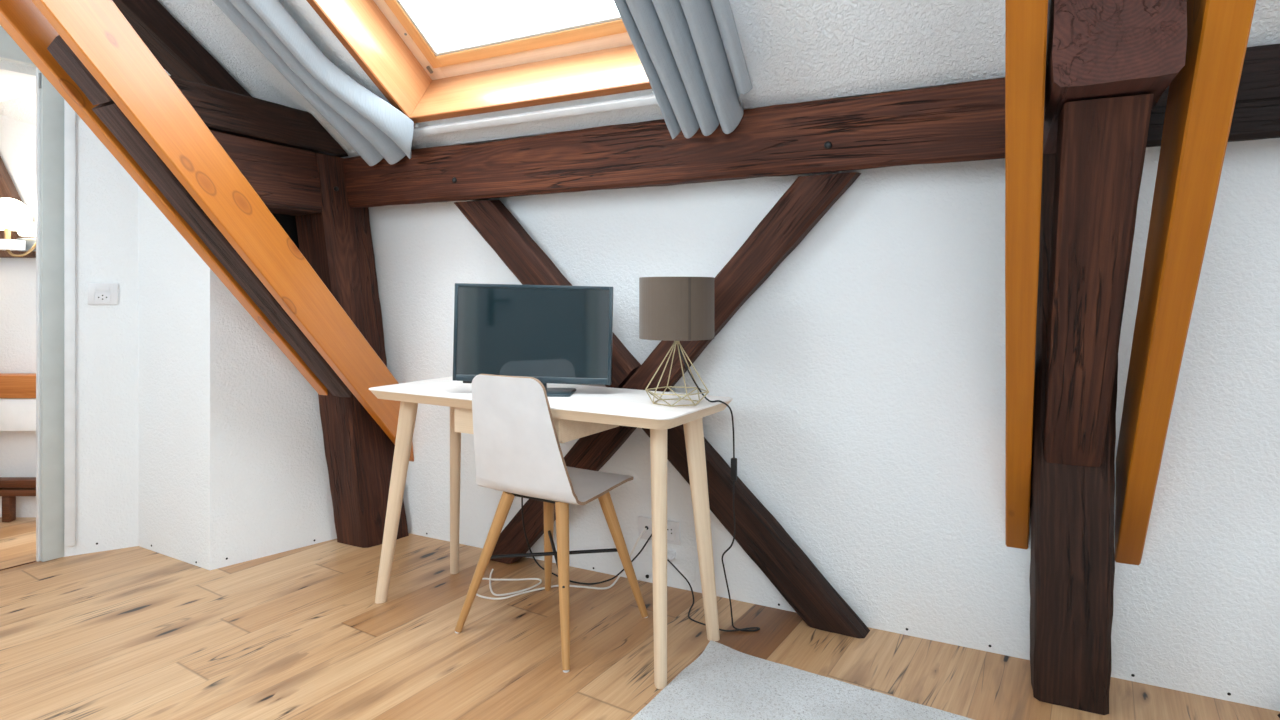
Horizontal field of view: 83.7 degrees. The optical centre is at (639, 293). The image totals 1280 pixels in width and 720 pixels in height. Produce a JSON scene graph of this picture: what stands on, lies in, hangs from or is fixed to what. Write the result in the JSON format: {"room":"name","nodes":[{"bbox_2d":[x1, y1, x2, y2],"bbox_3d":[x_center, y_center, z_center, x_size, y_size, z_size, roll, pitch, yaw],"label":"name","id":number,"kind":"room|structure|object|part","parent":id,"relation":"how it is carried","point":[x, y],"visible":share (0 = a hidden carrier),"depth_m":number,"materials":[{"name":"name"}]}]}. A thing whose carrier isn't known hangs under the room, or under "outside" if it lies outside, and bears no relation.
{"room":"home office","nodes":[
{"label":"home office","id":0,"kind":"room"},
{"bbox_2d":[0,114,35,516],"bbox_3d":[-3.157,-0.187,3.447,2.050,2.500,0.100,0,0,0],"label":"wall","id":1,"kind":"structure","parent":0,"point":[17,137],"depth_m":3.40,"materials":[{"name":"white paint"}]},
{"bbox_2d":[0,156,35,257],"bbox_3d":[-3.127,-0.522,3.354,0.681,0.701,0.064,0,0,0],"label":"wall timber","id":2,"kind":"structure","parent":1,"relation":"attached to","point":[7,188],"depth_m":3.33,"materials":[{"name":"brown wood"}]},
{"bbox_2d":[0,198,35,256],"bbox_3d":[-2.820,-0.299,3.222,0.170,0.265,0.227,0,0,27],"label":"wall lamp","id":3,"kind":"object","parent":2,"relation":"attached to","point":[15,215],"visible":0.88,"depth_m":3.18,"materials":[{"name":"white glass"}]},
{"bbox_3d":[-2.832,-0.265,3.197,0.023,0.055,0.024,0,0,27],"label":"stem","id":4,"kind":"part","parent":3,"relation":"part of","materials":[{"name":"gold metal"}]},
{"bbox_3d":[-2.832,-0.360,3.197,0.170,0.142,0.170,0,0,27],"label":"glass globe","id":5,"kind":"part","parent":3,"relation":"part of","materials":[{"name":"white glass"}]},
{"bbox_3d":[-2.786,-0.203,3.222,0.114,0.074,0.024,0,0,-35],"label":"arm","id":6,"kind":"part","parent":3,"relation":"part of","materials":[{"name":"gold metal"}]},
{"bbox_3d":[-2.802,-0.227,3.282,0.100,0.060,0.040,0,0,0],"label":"wall plate","id":7,"kind":"part","parent":3,"relation":"part of","materials":[{"name":"silver metal"}]},
{"bbox_3d":[-2.797,-0.298,3.282,0.100,0.065,0.100,0,0,27],"label":"glass globe","id":8,"kind":"part","parent":3,"relation":"part of","materials":[{"name":"white glass"}]},
{"bbox_2d":[0,60,35,101],"bbox_3d":[-3.609,-1.117,2.850,2.180,0.460,2.800,0,0,27],"label":"ceiling","id":9,"kind":"structure","parent":0,"point":[17,80],"depth_m":2.97,"materials":[{"name":"white paint"}]},
{"bbox_2d":[64,113,137,556],"bbox_3d":[-2.252,0.048,3.003,0.254,2.031,0.122,0,0,-30],"label":"wall","id":10,"kind":"structure","parent":0,"point":[106,194],"depth_m":2.95,"materials":[{"name":"white paint"}]},
{"bbox_2d":[64,99,75,545],"bbox_3d":[-2.307,0.051,2.890,0.034,1.935,0.015,0,0,-30],"label":"trim","id":11,"kind":"structure","parent":10,"relation":"attached to","point":[69,113],"depth_m":2.88,"materials":[{"name":"white paint"}]},
{"bbox_2d":[88,283,117,304],"bbox_3d":[-2.215,0.000,2.944,0.100,0.088,0.014,0,0,-30],"label":"wall socket","id":12,"kind":"object","parent":10,"relation":"attached to","point":[98,293],"visible":1,"depth_m":2.94,"materials":[{"name":"white plastic"}]},
{"bbox_2d":[95,286,109,291],"bbox_3d":[-2.213,-0.021,2.940,0.048,0.022,0.003,0,0,-30],"label":"switch","id":13,"kind":"object","parent":12,"relation":"attached to","point":[97,288],"depth_m":2.94,"materials":[{"name":"white plastic"}]},
{"bbox_2d":[138,185,209,569],"bbox_3d":[-1.857,0.112,2.932,0.540,1.902,0.120,0,0,30],"label":"wall","id":14,"kind":"structure","parent":0,"point":[174,280],"depth_m":2.88,"materials":[{"name":"white paint"}]},
{"bbox_2d":[210,269,336,569],"bbox_3d":[-1.521,0.112,2.978,0.124,1.902,0.530,0,0,43],"label":"wall pier","id":15,"kind":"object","parent":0,"point":[270,493],"visible":0.36,"depth_m":2.87,"materials":[{"name":"white paint"}]},
{"bbox_2d":[0,517,1279,719],"bbox_3d":[-0.827,1.123,1.460,8.800,0.120,3.650,0,0,27],"label":"floor","id":16,"kind":"structure","parent":0,"point":[137,632],"depth_m":2.13,"materials":[{"name":"brown wood"}]},
{"bbox_2d":[0,373,35,521],"bbox_3d":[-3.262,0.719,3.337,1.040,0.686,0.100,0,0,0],"label":"bench","id":17,"kind":"object","parent":16,"relation":"on","point":[17,390],"visible":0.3,"depth_m":3.29,"materials":[{"name":"brown wood"}]},
{"bbox_3d":[-2.950,1.000,3.337,0.035,0.123,0.040,0,0,0],"label":"leg","id":18,"kind":"part","parent":17,"relation":"part of","materials":[{"name":"brown wood"}]},
{"bbox_3d":[-3.262,0.923,3.337,1.040,0.030,0.060,0,0,0],"label":"rail","id":19,"kind":"part","parent":17,"relation":"part of","materials":[{"name":"brown wood"}]},
{"bbox_3d":[-3.262,0.880,3.337,1.040,0.035,0.060,0,0,0],"label":"rail","id":20,"kind":"part","parent":17,"relation":"part of","materials":[{"name":"brown wood"}]},
{"bbox_3d":[-3.262,0.558,3.340,1.040,0.150,0.094,0,0,0],"label":"panel","id":21,"kind":"part","parent":17,"relation":"part of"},
{"bbox_2d":[295,153,408,547],"bbox_3d":[-1.217,0.256,3.004,0.223,1.613,0.456,0,0,29],"label":"timber post","id":22,"kind":"object","parent":16,"relation":"on","point":[336,242],"visible":0.61,"depth_m":2.96,"materials":[{"name":"brown wood"}]},
{"bbox_2d":[0,0,327,394],"bbox_3d":[-1.685,-0.603,2.157,0.059,2.041,1.752,0,0,26],"label":"board","id":23,"kind":"object","parent":22,"relation":"attached to","point":[22,20],"visible":0.39,"depth_m":2.20,"materials":[{"name":"orange wood"}]},
{"bbox_2d":[92,100,350,396],"bbox_3d":[-1.396,-0.106,2.499,0.123,1.049,0.882,0,0,25],"label":"wooden beam","id":24,"kind":"structure","parent":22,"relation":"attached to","point":[109,113],"depth_m":2.40,"materials":[{"name":"brown wood"}]},
{"bbox_2d":[47,35,111,104],"bbox_3d":[-1.585,-0.663,2.061,0.105,0.216,0.212,0,0,24],"label":"stub","id":25,"kind":"object","parent":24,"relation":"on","point":[61,52],"visible":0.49,"depth_m":2.02,"materials":[{"name":"brown wood"}]},
{"bbox_2d":[210,130,321,215],"bbox_3d":[-1.443,-0.434,2.596,0.187,0.241,0.537,0,0,27],"label":"tie beam","id":26,"kind":"structure","parent":22,"relation":"attached to","point":[285,178],"depth_m":2.63,"materials":[{"name":"brown wood"}]},
{"bbox_2d":[169,75,347,156],"bbox_3d":[-1.444,-0.631,2.592,0.188,0.141,0.798,0,0,27],"label":"tie beam","id":27,"kind":"structure","parent":26,"relation":"on","point":[224,111],"depth_m":2.55,"materials":[{"name":"brown wood"}]},
{"bbox_2d":[272,213,298,248],"bbox_3d":[-1.468,-0.332,2.814,0.040,0.410,0.360,0,0,27],"label":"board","id":28,"kind":"object","parent":22,"relation":"attached to","point":[287,222],"visible":0.02,"depth_m":2.88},
{"bbox_2d":[344,78,1004,207],"bbox_3d":[-0.078,-0.456,2.386,2.430,0.217,0.145,0,0,27],"label":"purlin","id":29,"kind":"object","parent":22,"relation":"attached to","point":[959,122],"visible":0.9,"depth_m":2.16,"materials":[{"name":"brown wood"}]},
{"bbox_2d":[454,200,640,387],"bbox_3d":[-0.351,-0.003,2.608,0.742,0.708,0.099,0,0,19],"label":"diagonal brace","id":30,"kind":"object","parent":29,"relation":"attached to","point":[493,221],"visible":0.56,"depth_m":2.60,"materials":[{"name":"brown wood"}]},
{"bbox_2d":[369,376,732,688],"bbox_3d":[-0.322,0.692,2.335,1.180,0.739,0.450,0,0,31],"label":"desk","id":31,"kind":"object","parent":16,"relation":"on","point":[589,410],"visible":0.94,"depth_m":2.17,"materials":[{"name":"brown wood"}]},
{"bbox_3d":[-0.848,0.709,2.476,0.060,0.718,0.044,8,-2,-9],"label":"leg","id":32,"kind":"part","parent":31,"relation":"part of","materials":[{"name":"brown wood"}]},
{"bbox_3d":[-0.696,0.709,2.687,0.044,0.714,0.060,0,6,-14],"label":"leg","id":33,"kind":"part","parent":31,"relation":"part of","materials":[{"name":"brown wood"}]},
{"bbox_3d":[-0.412,0.402,2.197,0.419,0.082,0.016,0,0,31],"label":"drawer","id":34,"kind":"part","parent":31,"relation":"part of","materials":[{"name":"brown wood"}]},
{"bbox_2d":[453,283,613,396],"bbox_3d":[-0.346,0.143,2.323,0.521,0.358,0.160,0,0,3],"label":"television","id":35,"kind":"object","parent":31,"relation":"on","point":[556,334],"visible":0.82,"depth_m":2.30,"materials":[{"name":"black plastic"}]},
{"bbox_3d":[0.054,0.709,1.976,0.044,0.714,0.060,1,-6,-14],"label":"leg","id":36,"kind":"part","parent":31,"relation":"part of","materials":[{"name":"brown wood"}]},
{"bbox_2d":[639,277,759,631],"bbox_3d":[0.156,0.507,2.237,0.380,1.111,0.491,0,0,27],"label":"table lamp","id":37,"kind":"object","parent":31,"relation":"on","point":[676,309],"visible":0.98,"depth_m":2.03,"materials":[{"name":"grey fabric"}]},
{"bbox_3d":[0.109,0.041,2.111,0.222,0.180,0.222,0,0,27],"label":"lamp shade","id":38,"kind":"part","parent":37,"relation":"part of","materials":[{"name":"beige fabric"}]},
{"bbox_3d":[0.203,0.322,2.126,0.187,0.353,0.032,0,0,-18],"label":"cord","id":39,"kind":"part","parent":37,"relation":"part of","materials":[{"name":"black plastic"}]},
{"bbox_3d":[0.198,0.814,2.360,0.135,0.496,0.403,0,0,-43],"label":"cord","id":40,"kind":"part","parent":37,"relation":"part of","materials":[{"name":"black plastic"}]},
{"bbox_2d":[731,458,736,480],"bbox_3d":[0.285,0.532,2.168,0.018,0.068,0.015,0,0,27],"label":"switch","id":41,"kind":"object","parent":37,"relation":"attached to","point":[733,460],"depth_m":2.16,"materials":[{"name":"black plastic"}]},
{"bbox_3d":[0.192,0.709,2.181,0.060,0.714,0.044,-6,3,-14],"label":"leg","id":42,"kind":"part","parent":31,"relation":"part of","materials":[{"name":"brown wood"}]},
{"bbox_2d":[455,374,647,672],"bbox_3d":[-0.292,0.649,2.275,0.472,0.828,0.477,0,0,31],"label":"chair","id":43,"kind":"object","parent":16,"relation":"on","point":[518,452],"visible":1,"depth_m":2.13,"materials":[{"name":"white plastic"}]},
{"bbox_3d":[-0.492,0.843,2.251,0.041,0.460,0.041,19,-2,45],"label":"leg","id":44,"kind":"part","parent":43,"relation":"part of","materials":[{"name":"brown wood"}]},
{"bbox_3d":[-0.280,0.633,2.286,0.230,0.009,0.185,0,0,31],"label":"seat plate","id":45,"kind":"part","parent":43,"relation":"part of","materials":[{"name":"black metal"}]},
{"bbox_3d":[-0.318,0.843,2.485,0.041,0.460,0.041,8,20,12],"label":"leg","id":46,"kind":"part","parent":43,"relation":"part of","materials":[{"name":"brown wood"}]},
{"bbox_3d":[-0.222,0.843,2.084,0.041,0.455,0.041,-20,-24,40],"label":"leg","id":47,"kind":"part","parent":43,"relation":"part of","materials":[{"name":"brown wood"}]},
{"bbox_3d":[-0.053,0.843,2.320,0.041,0.457,0.041,-15,8,18],"label":"leg","id":48,"kind":"part","parent":43,"relation":"part of","materials":[{"name":"brown wood"}]},
{"bbox_2d":[476,528,646,599],"bbox_3d":[-0.307,0.956,2.548,0.635,0.217,0.218,0,0,11],"label":"cable","id":49,"kind":"object","parent":16,"relation":"on","point":[645,529],"visible":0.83,"depth_m":2.57,"materials":[{"name":"plastic"}]},
{"bbox_2d":[521,497,651,584],"bbox_3d":[-0.203,0.713,2.624,0.511,0.701,0.098,0,0,15],"label":"cable","id":50,"kind":"object","parent":16,"relation":"on","point":[635,557],"visible":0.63,"depth_m":2.61,"materials":[{"name":"black rubber"}]},
{"bbox_2d":[490,172,860,563],"bbox_3d":[-0.002,0.354,2.489,1.539,1.423,0.106,0,0,35],"label":"diagonal brace","id":51,"kind":"object","parent":16,"relation":"on","point":[808,199],"visible":0.59,"depth_m":2.25,"materials":[{"name":"brown wood"}]},
{"bbox_2d":[642,424,869,637],"bbox_3d":[0.360,0.706,2.360,0.762,0.713,0.105,0,0,20],"label":"diagonal brace","id":52,"kind":"object","parent":16,"relation":"on","point":[759,534],"visible":0.72,"depth_m":2.30,"materials":[{"name":"brown wood"}]},
{"bbox_2d":[631,640,973,719],"bbox_3d":[0.337,1.056,0.841,1.610,0.013,2.112,0,0,32],"label":"rug","id":53,"kind":"object","parent":16,"relation":"on","point":[724,682],"visible":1,"depth_m":1.87,"materials":[{"name":"grey carpet"}]},
{"bbox_2d":[1029,153,1117,714],"bbox_3d":[1.101,0.256,1.822,0.186,1.613,0.456,0,0,26],"label":"timber post","id":54,"kind":"object","parent":16,"relation":"on","point":[1072,562],"visible":0.5,"depth_m":1.78,"materials":[{"name":"brown wood"}]},
{"bbox_2d":[1005,0,1047,548],"bbox_3d":[0.617,-0.448,1.141,0.060,2.351,2.033,0,0,27],"label":"wooden beam","id":55,"kind":"structure","parent":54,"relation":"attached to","point":[1025,20],"depth_m":1.36,"materials":[{"name":"orange wood"}]},
{"bbox_2d":[1044,94,1153,466],"bbox_3d":[0.904,0.051,1.446,0.128,0.733,0.667,0,0,27],"label":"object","id":56,"kind":"object","parent":54,"relation":"attached to","point":[1101,148],"visible":1,"depth_m":1.36,"materials":[{"name":"brown wood"}]},
{"bbox_2d":[1043,0,1186,153],"bbox_3d":[0.860,-0.437,1.347,0.175,0.233,0.627,0,0,27],"label":"wooden beam","id":57,"kind":"structure","parent":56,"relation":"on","point":[1096,49],"depth_m":1.09,"materials":[{"name":"brown wood"}]},
{"bbox_2d":[1115,0,1255,564],"bbox_3d":[0.844,-0.448,1.026,0.060,2.351,2.034,0,0,28],"label":"wooden beam","id":58,"kind":"structure","parent":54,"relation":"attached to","point":[1201,100],"depth_m":1.30,"materials":[{"name":"orange wood"}]},
{"bbox_2d":[1146,44,1279,146],"bbox_3d":[2.259,-0.456,1.194,2.440,0.217,0.144,0,0,27],"label":"wooden beam","id":59,"kind":"structure","parent":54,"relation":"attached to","point":[1256,114],"depth_m":1.58,"materials":[{"name":"brown wood"}]},
{"bbox_2d":[0,0,1279,157],"bbox_3d":[-0.889,-1.531,1.450,8.700,1.943,2.633,0,0,27],"label":"ceiling","id":60,"kind":"structure","parent":0,"point":[795,51],"depth_m":1.94,"materials":[{"name":"paint"}]},
{"bbox_2d":[112,0,251,96],"bbox_3d":[-1.882,-1.208,2.137,0.154,1.217,1.679,0,0,27],"label":"rafter","id":61,"kind":"object","parent":60,"relation":"attached to","point":[177,51],"visible":0.53,"depth_m":2.51,"materials":[{"name":"brown wood"}]},
{"bbox_2d":[306,0,657,136],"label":"window","id":62,"kind":"structure","parent":60,"relation":"attached to","point":[593,57],"depth_m":2.44,"materials":[{"name":"brown wood"}]},
{"bbox_2d":[212,0,413,165],"bbox_3d":[-1.300,-1.081,2.004,0.353,1.181,1.651,0,0,27],"label":"curtain","id":63,"kind":"object","parent":62,"relation":"hanging from","point":[374,128],"visible":1,"depth_m":2.45,"materials":[{"name":"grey fabric"}]},
{"bbox_3d":[-1.115,-1.046,2.087,0.026,0.008,1.464,0,-35,27],"label":"lining trim","id":64,"kind":"part","parent":62,"relation":"part of","materials":[{"name":"orange wood"}]},
{"bbox_3d":[-1.016,-1.245,2.190,0.075,0.062,1.436,0,-35,27],"label":"frame","id":65,"kind":"part","parent":62,"relation":"part of","materials":[{"name":"orange wood"}]},
{"bbox_3d":[-0.986,-1.214,2.150,0.045,0.014,1.314,0,-35,27],"label":"sash","id":66,"kind":"part","parent":62,"relation":"part of","materials":[{"name":"orange wood"}]},
{"bbox_3d":[-0.280,-0.634,2.324,1.246,0.008,0.024,0,-35,27],"label":"lining trim","id":67,"kind":"part","parent":62,"relation":"part of","materials":[{"name":"orange wood"}]},
{"bbox_3d":[-0.260,-0.850,2.364,1.054,0.013,0.045,0,-35,27],"label":"sash","id":68,"kind":"part","parent":62,"relation":"part of","materials":[{"name":"orange wood"}]},
{"bbox_3d":[-0.378,-0.607,2.407,1.540,0.046,0.032,0,0,27],"label":"curtain rail","id":69,"kind":"part","parent":62,"relation":"part of","materials":[{"name":"white metal"}]},
{"bbox_3d":[-0.233,-0.855,2.417,1.116,0.062,0.075,0,-35,27],"label":"frame","id":70,"kind":"part","parent":62,"relation":"part of","materials":[{"name":"orange wood"}]},
{"bbox_2d":[613,0,752,138],"bbox_3d":[-0.129,-1.064,1.400,0.294,1.201,1.662,0,0,27],"label":"curtain","id":71,"kind":"object","parent":62,"relation":"hanging from","point":[690,53],"visible":1,"depth_m":1.92,"materials":[{"name":"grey fabric"}]},
{"bbox_2d":[369,43,1279,710],"bbox_3d":[1.082,0.171,2.034,5.320,1.785,0.352,0,0,27],"label":"wall","id":72,"kind":"structure","parent":0,"point":[864,377],"depth_m":2.15,"materials":[{"name":"white paint"}]},
{"bbox_2d":[31,0,413,461],"bbox_3d":[-1.437,-0.448,2.188,0.046,2.351,2.035,0,0,26],"label":"diagonal wooden beam","id":73,"kind":"structure","parent":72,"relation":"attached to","point":[97,32],"depth_m":2.29,"materials":[{"name":"orange wood"}]},
{"bbox_2d":[638,516,651,539],"bbox_3d":[0.030,0.853,2.596,0.080,0.084,0.020,0,0,27],"label":"wall socket","id":74,"kind":"object","parent":72,"relation":"attached to","point":[643,522],"visible":0.71,"depth_m":2.60,"materials":[{"name":"white plastic"}]},
{"bbox_2d":[667,550,675,560],"bbox_3d":[0.107,0.937,2.553,0.034,0.029,0.040,0,0,27],"label":"plug","id":75,"kind":"object","parent":72,"relation":"attached to","point":[671,555],"visible":0.89,"depth_m":2.55,"materials":[{"name":"white plastic"}]},
{"bbox_2d":[667,520,679,544],"bbox_3d":[0.105,0.853,2.557,0.080,0.084,0.022,0,0,27],"label":"wall socket","id":76,"kind":"object","parent":72,"relation":"attached to","point":[673,529],"visible":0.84,"depth_m":2.54,"materials":[{"name":"white plastic"}]},
{"bbox_3d":[-3.217,-0.671,1.668,0.239,3.468,1.134,0,0,27],"label":"wall door","id":77,"kind":"structure","parent":0,"visible":0},
{"bbox_2d":[0,26,63,570],"bbox_3d":[-2.617,0.021,2.481,0.042,2.085,1.004,0,0,33],"label":"door frame","id":78,"kind":"structure","parent":77,"relation":"attached to","point":[49,102],"depth_m":2.84,"materials":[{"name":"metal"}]},
{"bbox_3d":[-2.364,0.081,2.871,0.042,1.965,0.074,0,0,33],"label":"casing post","id":79,"kind":"part","parent":78,"relation":"part of","materials":[{"name":"white paint"}]}
]}

